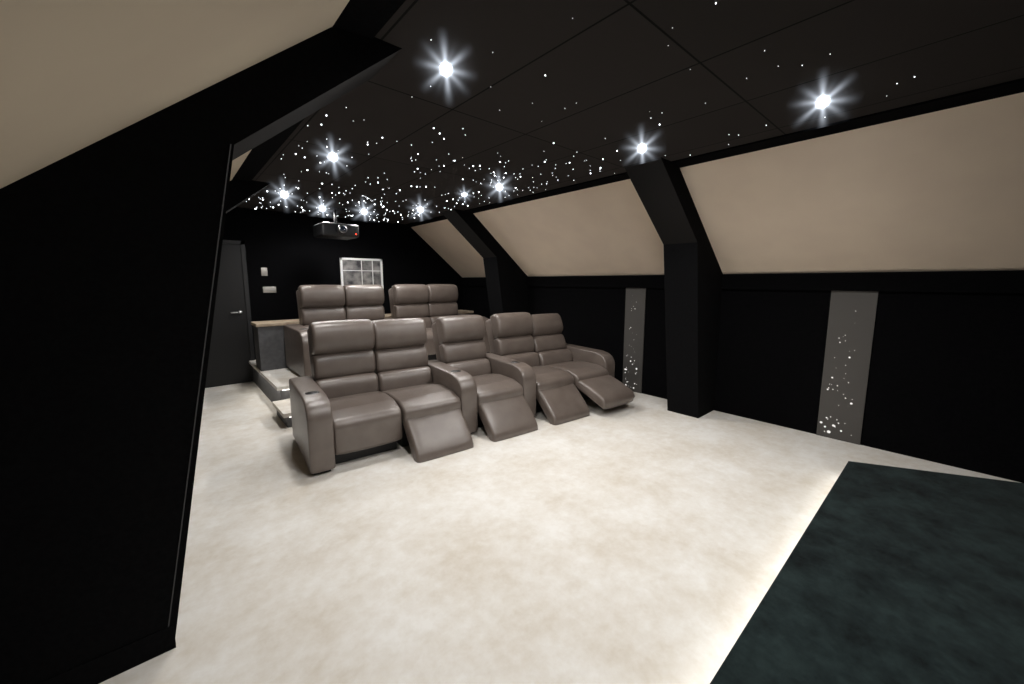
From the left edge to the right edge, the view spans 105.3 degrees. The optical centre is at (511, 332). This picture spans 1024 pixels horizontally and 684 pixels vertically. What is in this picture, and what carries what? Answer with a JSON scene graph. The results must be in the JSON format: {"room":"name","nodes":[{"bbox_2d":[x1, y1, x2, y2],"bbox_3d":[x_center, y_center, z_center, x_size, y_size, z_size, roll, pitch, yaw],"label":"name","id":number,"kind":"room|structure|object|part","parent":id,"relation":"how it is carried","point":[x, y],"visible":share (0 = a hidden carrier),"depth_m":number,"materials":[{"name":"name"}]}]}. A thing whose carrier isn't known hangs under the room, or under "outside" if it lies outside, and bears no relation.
{"room":"home theater","nodes":[
{"label":"home theater","id":0,"kind":"room"},
{"bbox_2d":[0,0,349,188],"bbox_3d":[-1.525,-1.091,2.017,1.790,1.488,8.670,-7,10,-41],"label":"ceiling","id":1,"kind":"structure","parent":0,"point":[75,74],"depth_m":0.94,"materials":[{"name":"beige paint"}]},
{"bbox_2d":[0,27,401,276],"bbox_3d":[-1.180,-0.634,1.508,1.451,1.186,0.469,-7,10,-41],"label":"rafter","id":2,"kind":"object","parent":1,"relation":"attached to","point":[44,208],"depth_m":1.32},
{"bbox_2d":[226,180,270,212],"bbox_3d":[-3.191,-0.918,3.811,1.496,1.223,0.350,-7,10,-41],"label":"beam","id":3,"kind":"structure","parent":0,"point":[239,192],"depth_m":3.94,"materials":[{"name":"black paint"}]},
{"bbox_2d":[223,209,462,382],"bbox_3d":[-3.014,-0.920,6.460,5.430,3.100,0.120,-7,10,-41],"label":"wall","id":4,"kind":"structure","parent":0,"point":[286,245],"depth_m":6.15,"materials":[{"name":"black paint"}]},
{"bbox_2d":[205,244,252,387],"bbox_3d":[-4.162,-0.234,5.445,0.780,1.995,0.030,-7,10,-41],"label":"door leaf","id":5,"kind":"structure","parent":4,"relation":"in","point":[229,354],"depth_m":5.56,"materials":[{"name":"black wood"}]},
{"bbox_2d":[222,240,254,381],"bbox_3d":[-4.157,-0.256,5.436,0.880,2.050,0.045,-7,10,-41],"label":"door frame","id":6,"kind":"structure","parent":4,"relation":"attached to","point":[243,252],"depth_m":5.66,"materials":[{"name":"black"}]},
{"bbox_3d":[-4.157,-1.247,5.306,0.880,0.050,0.045,-7,10,-41],"label":"back wall door frame","id":7,"kind":"part","parent":6,"relation":"part of","materials":[{"name":"black wood"}]},
{"bbox_2d":[261,268,267,275],"bbox_3d":[-3.671,-0.903,5.794,0.080,0.120,0.017,-7,10,-41],"label":"wall switch plate","id":8,"kind":"object","parent":4,"relation":"attached to","point":[264,272],"visible":1,"depth_m":5.79,"materials":[{"name":"grey plastic"}]},
{"bbox_2d":[263,287,275,292],"bbox_3d":[-3.633,-0.645,5.862,0.170,0.090,0.017,-7,10,-41],"label":"wall switch plate","id":9,"kind":"object","parent":4,"relation":"attached to","point":[265,289],"visible":1,"depth_m":5.85,"materials":[{"name":"grey plastic"}]},
{"bbox_2d":[234,207,404,225],"bbox_3d":[-2.942,-1.850,6.254,2.867,0.022,0.100,-7,10,-41],"label":"beam","id":10,"kind":"structure","parent":4,"relation":"attached to","point":[235,207],"depth_m":6.04,"materials":[{"name":"black paint"}]},
{"bbox_2d":[340,258,343,285],"bbox_3d":[-2.837,-0.947,6.516,0.035,0.600,0.034,-7,10,-41],"label":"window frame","id":11,"kind":"structure","parent":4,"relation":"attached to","point":[341,263],"depth_m":6.50,"materials":[{"name":"white"}]},
{"bbox_2d":[339,258,380,260],"bbox_3d":[-2.580,-1.257,6.703,0.720,0.035,0.034,-7,10,-41],"label":"window frame","id":12,"kind":"structure","parent":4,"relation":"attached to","point":[363,259],"depth_m":6.68,"materials":[{"name":"white"}]},
{"bbox_2d":[342,260,380,284],"bbox_3d":[-2.583,-0.978,6.744,0.650,0.530,0.022,-7,10,-41],"label":"window","id":13,"kind":"structure","parent":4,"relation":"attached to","point":[349,277],"depth_m":6.71,"materials":[{"name":"grey glass"}]},
{"bbox_2d":[380,259,382,286],"bbox_3d":[-2.322,-1.006,6.964,0.035,0.600,0.034,-7,10,-41],"label":"window frame","id":14,"kind":"structure","parent":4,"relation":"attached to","point":[381,266],"depth_m":6.94,"materials":[{"name":"white"}]},
{"bbox_2d":[99,381,1020,683],"bbox_3d":[-0.191,1.085,3.485,5.430,0.100,8.670,-7,10,-41],"label":"floor","id":15,"kind":"structure","parent":0,"point":[637,541],"depth_m":2.18,"materials":[{"name":"beige carpet"}]},
{"bbox_2d":[0,145,233,683],"bbox_3d":[-1.486,0.304,1.484,0.800,1.970,0.547,-7,10,-41],"label":"wall","id":16,"kind":"structure","parent":15,"relation":"on","point":[103,331],"depth_m":1.34,"materials":[{"name":"black paint"}]},
{"bbox_2d":[39,625,175,683],"bbox_3d":[-1.548,1.252,1.448,0.455,0.100,0.025,-7,10,-41],"label":"trim","id":17,"kind":"structure","parent":16,"relation":"attached to","point":[98,670],"depth_m":1.48,"materials":[{"name":"black paint"}]},
{"bbox_3d":[-1.486,0.304,1.484,0.800,1.970,0.547,-7,10,-41],"label":"post","id":18,"kind":"part","parent":16,"relation":"part of","materials":[{"name":"black paint"}]},
{"bbox_2d":[168,144,233,626],"bbox_3d":[-1.195,0.252,1.495,0.343,1.870,0.192,-7,10,-41],"label":"trim","id":19,"kind":"structure","parent":16,"relation":"attached to","point":[230,144],"depth_m":1.48,"materials":[{"name":"black paint"}]},
{"bbox_2d":[252,367,289,401],"bbox_3d":[-1.808,0.518,6.342,3.780,0.280,1.930,-7,10,-41],"label":"platform","id":20,"kind":"object","parent":15,"relation":"on","point":[262,383],"visible":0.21,"depth_m":4.91,"materials":[{"name":"beige carpet"}]},
{"bbox_2d":[251,310,473,370],"bbox_3d":[-2.118,0.031,6.282,3.400,0.620,0.415,-7,10,-41],"label":"countertop","id":21,"kind":"structure","parent":20,"relation":"on","point":[269,341],"depth_m":5.15,"materials":[{"name":"brown wood"}]},
{"bbox_2d":[249,352,490,390],"bbox_3d":[-1.810,0.362,6.296,3.815,0.040,1.965,-7,10,-41],"label":"platform","id":22,"kind":"object","parent":20,"relation":"on","point":[278,378],"depth_m":4.86,"materials":[{"name":"beige carpet"}]},
{"bbox_2d":[284,284,489,377],"bbox_3d":[-1.690,-0.148,5.753,2.780,1.115,1.019,-7,10,-41],"label":"seats","id":23,"kind":"object","parent":20,"relation":"on","point":[316,303],"visible":0.32,"depth_m":5.57,"materials":[{"name":"beige leather"}]},
{"bbox_3d":[-2.644,0.210,4.908,0.180,0.571,0.951,-7,10,-41],"label":"arm","id":24,"kind":"part","parent":23,"relation":"part of","materials":[{"name":"beige leather"}]},
{"bbox_2d":[424,328,435,354],"bbox_3d":[-1.327,0.113,5.935,0.552,0.343,0.718,-7,10,-41],"label":"seat cushion","id":25,"kind":"object","parent":23,"relation":"on","point":[430,346],"depth_m":5.62,"materials":[{"name":"beige leather"}]},
{"bbox_3d":[-1.423,0.242,6.063,0.512,0.260,0.760,-7,10,-41],"label":"seat","id":26,"kind":"part","parent":23,"relation":"part of","materials":[{"name":"black plastic"}]},
{"bbox_3d":[-0.692,-0.014,6.611,0.180,0.571,0.951,-7,10,-41],"label":"arm","id":27,"kind":"part","parent":23,"relation":"part of","materials":[{"name":"beige leather"}]},
{"bbox_2d":[277,411,291,427],"bbox_3d":[-1.018,0.719,5.424,3.830,0.120,0.520,-7,10,-41],"label":"step","id":28,"kind":"structure","parent":15,"relation":"on","point":[287,421],"depth_m":4.00,"materials":[{"name":"grey carpet"}]},
{"bbox_2d":[272,399,290,417],"bbox_3d":[-1.020,0.643,5.389,3.865,0.040,0.555,-7,10,-41],"label":"step","id":29,"kind":"structure","parent":28,"relation":"on","point":[283,407],"depth_m":4.16,"materials":[{"name":"beige carpet"}]},
{"bbox_2d":[289,312,634,474],"bbox_3d":[-0.294,0.418,4.181,3.520,1.189,1.580,-5,9,-36],"label":"seats","id":30,"kind":"object","parent":15,"relation":"on","point":[373,387],"visible":0.99,"depth_m":3.83,"materials":[{"name":"beige leather"}]},
{"bbox_2d":[305,391,318,394],"bbox_3d":[-1.609,0.494,3.152,0.104,0.026,0.104,-7,10,-41],"label":"cup holder","id":31,"kind":"object","parent":30,"relation":"on","point":[306,392],"depth_m":3.15,"materials":[{"name":"silver plastic"}]},
{"bbox_3d":[-1.728,0.738,3.347,0.180,0.571,0.951,-5,9,-36],"label":"arm","id":32,"kind":"part","parent":30,"relation":"part of","materials":[{"name":"beige leather"}]},
{"bbox_2d":[329,391,401,454],"bbox_3d":[-1.372,0.757,3.492,0.552,0.343,0.718,-5,9,-36],"label":"seat cushion","id":33,"kind":"object","parent":30,"relation":"on","point":[360,420],"depth_m":3.25,"materials":[{"name":"beige leather"}]},
{"bbox_3d":[-1.459,0.885,3.628,0.512,0.260,0.760,-5,9,-36],"label":"seat","id":34,"kind":"part","parent":30,"relation":"part of","materials":[{"name":"black plastic"}]},
{"bbox_3d":[-1.008,0.841,3.957,0.512,0.260,0.760,-5,9,-36],"label":"seat","id":35,"kind":"part","parent":30,"relation":"part of","materials":[{"name":"black plastic"}]},
{"bbox_2d":[382,383,460,422],"bbox_3d":[-0.901,0.642,3.784,0.552,0.188,0.717,-5,9,-36],"label":"seat cushion","id":36,"kind":"object","parent":30,"relation":"on","point":[416,402],"depth_m":3.59,"materials":[{"name":"beige leather"}]},
{"bbox_3d":[-0.680,0.637,4.110,0.180,0.571,0.951,-5,9,-36],"label":"arm","id":37,"kind":"part","parent":30,"relation":"part of","materials":[{"name":"beige leather"}]},
{"bbox_3d":[-0.412,0.784,4.391,0.512,0.260,0.760,-5,9,-36],"label":"seat","id":38,"kind":"part","parent":30,"relation":"part of","materials":[{"name":"black plastic"}]},
{"bbox_2d":[472,373,522,406],"bbox_3d":[-0.302,0.585,4.214,0.552,0.188,0.717,-5,9,-36],"label":"seat cushion","id":39,"kind":"object","parent":30,"relation":"on","point":[492,388],"depth_m":4.01,"materials":[{"name":"beige leather"}]},
{"bbox_3d":[-0.084,0.580,4.545,0.180,0.571,0.951,-5,9,-36],"label":"arm","id":40,"kind":"part","parent":30,"relation":"part of","materials":[{"name":"beige leather"}]},
{"bbox_3d":[0.184,0.727,4.826,0.512,0.260,0.760,-5,9,-36],"label":"seat","id":41,"kind":"part","parent":30,"relation":"part of","materials":[{"name":"brown leather"}]},
{"bbox_2d":[532,366,573,393],"bbox_3d":[0.297,0.529,4.645,0.552,0.188,0.717,-5,9,-36],"label":"seat cushion","id":42,"kind":"object","parent":30,"relation":"on","point":[547,378],"depth_m":4.42,"materials":[{"name":"beige leather"}]},
{"bbox_2d":[545,361,608,386],"bbox_3d":[0.775,0.490,4.938,0.552,0.188,0.717,-5,9,-36],"label":"seat cushion","id":43,"kind":"object","parent":30,"relation":"on","point":[581,371],"depth_m":4.76,"materials":[{"name":"beige leather"}]},
{"bbox_3d":[0.635,0.684,5.155,0.512,0.260,0.760,-5,9,-36],"label":"seat","id":44,"kind":"part","parent":30,"relation":"part of","materials":[{"name":"brown leather"}]},
{"bbox_3d":[0.963,0.480,5.309,0.180,0.571,0.951,-5,9,-36],"label":"arm","id":45,"kind":"part","parent":30,"relation":"part of","materials":[{"name":"beige leather"}]},
{"bbox_2d":[483,257,527,315],"bbox_3d":[-0.092,-0.318,6.639,0.710,1.860,0.350,-7,10,-41],"label":"post","id":46,"kind":"object","parent":15,"relation":"on","point":[505,292],"depth_m":6.41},
{"bbox_2d":[664,242,720,417],"bbox_3d":[1.968,-0.013,4.316,0.710,1.860,0.350,-7,10,-41],"label":"post","id":47,"kind":"object","parent":15,"relation":"on","point":[692,295],"depth_m":4.18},
{"bbox_2d":[624,157,722,297],"bbox_3d":[1.673,-0.934,3.933,1.496,1.223,0.350,-7,10,-41],"label":"beam","id":48,"kind":"structure","parent":47,"relation":"on","point":[660,185],"depth_m":3.65,"materials":[{"name":"black paint"}]},
{"bbox_2d":[710,461,1023,683],"bbox_3d":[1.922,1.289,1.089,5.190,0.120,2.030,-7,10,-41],"label":"rug","id":49,"kind":"object","parent":15,"relation":"on","point":[899,575],"visible":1,"depth_m":1.74,"materials":[{"name":"carpet"}]},
{"bbox_2d":[246,3,914,221],"bbox_3d":[-0.762,-1.524,3.791,2.576,0.001,6.534,-7,10,-41],"label":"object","id":50,"kind":"object","parent":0,"point":[715,3],"depth_m":4.37,"materials":[{"name":"white"}]},
{"bbox_2d":[237,0,1023,223],"bbox_3d":[-0.191,-1.503,3.145,2.907,0.120,8.670,-7,10,-41],"label":"ceiling","id":51,"kind":"structure","parent":0,"point":[605,67],"depth_m":2.04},
{"bbox_2d":[232,0,405,180],"bbox_3d":[-1.242,-1.316,2.238,0.190,0.034,8.430,-7,10,-41],"label":"beam","id":52,"kind":"structure","parent":51,"relation":"attached to","point":[365,18],"depth_m":1.55,"materials":[{"name":"black fabric"}]},
{"bbox_2d":[313,207,358,239],"bbox_3d":[-2.498,-1.558,5.562,0.500,0.400,0.533,-7,10,-41],"label":"projector","id":53,"kind":"object","parent":51,"relation":"attached to","point":[328,230],"visible":1,"depth_m":5.45,"materials":[{"name":"black plastic"}]},
{"bbox_3d":[-2.522,-1.754,5.564,0.180,0.012,0.180,-7,10,-41],"label":"plate","id":54,"kind":"part","parent":53,"relation":"part of","materials":[{"name":"black plastic"}]},
{"bbox_3d":[-2.348,-1.427,5.407,0.088,0.088,0.078,-7,10,-41],"label":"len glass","id":55,"kind":"part","parent":53,"relation":"part of","materials":[{"name":"black glass"}]},
{"bbox_2d":[438,63,453,71],"bbox_3d":[-0.316,-1.273,1.876,0.072,0.005,0.072,-7,10,-41],"label":"recessed light","id":56,"kind":"object","parent":51,"relation":"in","point":[441,64],"depth_m":1.85,"materials":[{"name":"white"}]},
{"bbox_2d":[440,65,451,71],"bbox_3d":[-0.316,-1.270,1.876,0.056,0.006,0.056,-7,10,-41],"label":"led","id":57,"kind":"object","parent":56,"relation":"in","point":[446,68],"depth_m":1.88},
{"bbox_2d":[404,78,1023,226],"bbox_3d":[0.859,-1.557,4.070,0.190,0.034,8.430,-7,10,-41],"label":"beam","id":58,"kind":"structure","parent":51,"relation":"attached to","point":[1015,86],"depth_m":2.65,"materials":[{"name":"black fabric"}]},
{"bbox_2d":[815,97,830,103],"bbox_3d":[1.764,-1.318,2.217,0.072,0.005,0.072,-7,10,-41],"label":"recessed light","id":59,"kind":"object","parent":51,"relation":"in","point":[829,98],"depth_m":2.19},
{"bbox_2d":[817,99,828,103],"bbox_3d":[1.764,-1.315,2.218,0.056,0.006,0.056,-7,10,-41],"label":"led","id":60,"kind":"object","parent":59,"relation":"in","point":[822,100],"depth_m":2.22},
{"bbox_2d":[411,92,1023,276],"bbox_3d":[1.350,-1.198,4.552,1.237,1.038,8.670,-7,10,-41],"label":"ceiling","id":61,"kind":"structure","parent":0,"point":[943,190],"depth_m":3.12,"materials":[{"name":"beige paint"}]},
{"bbox_2d":[441,209,527,290],"bbox_3d":[-0.388,-1.240,6.256,1.496,1.223,0.350,-7,10,-41],"label":"beam","id":62,"kind":"structure","parent":61,"relation":"attached to","point":[467,224],"depth_m":6.03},
{"bbox_2d":[463,286,1023,482],"bbox_3d":[1.802,0.036,5.116,0.120,1.555,8.670,-7,10,-41],"label":"wall","id":63,"kind":"structure","parent":0,"point":[945,385],"depth_m":3.41,"materials":[{"name":"black paint"}]},
{"bbox_2d":[622,288,645,392],"bbox_3d":[1.629,0.100,5.226,0.017,1.400,0.290,-7,10,-41],"label":"light panel","id":64,"kind":"object","parent":63,"relation":"attached to","point":[636,297],"visible":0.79,"depth_m":5.21,"materials":[{"name":"grey metal"}]},
{"bbox_2d":[461,270,1023,292],"bbox_3d":[1.748,-0.651,4.977,0.045,0.164,8.430,-7,10,-41],"label":"trim","id":65,"kind":"structure","parent":63,"relation":"attached to","point":[1001,281],"depth_m":3.55,"materials":[{"name":"black paint"}]},
{"bbox_2d":[816,291,878,444],"bbox_3d":[3.072,0.314,3.599,0.017,1.400,0.320,-7,10,-41],"label":"light panel","id":66,"kind":"object","parent":63,"relation":"attached to","point":[852,314],"visible":1,"depth_m":3.58,"materials":[{"name":"grey metal"}]},
{"bbox_2d":[820,335,854,435],"bbox_3d":[3.049,0.380,3.618,0.001,1.174,0.241,-7,10,-41],"label":"light","id":67,"kind":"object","parent":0,"point":[828,431],"depth_m":3.67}
]}

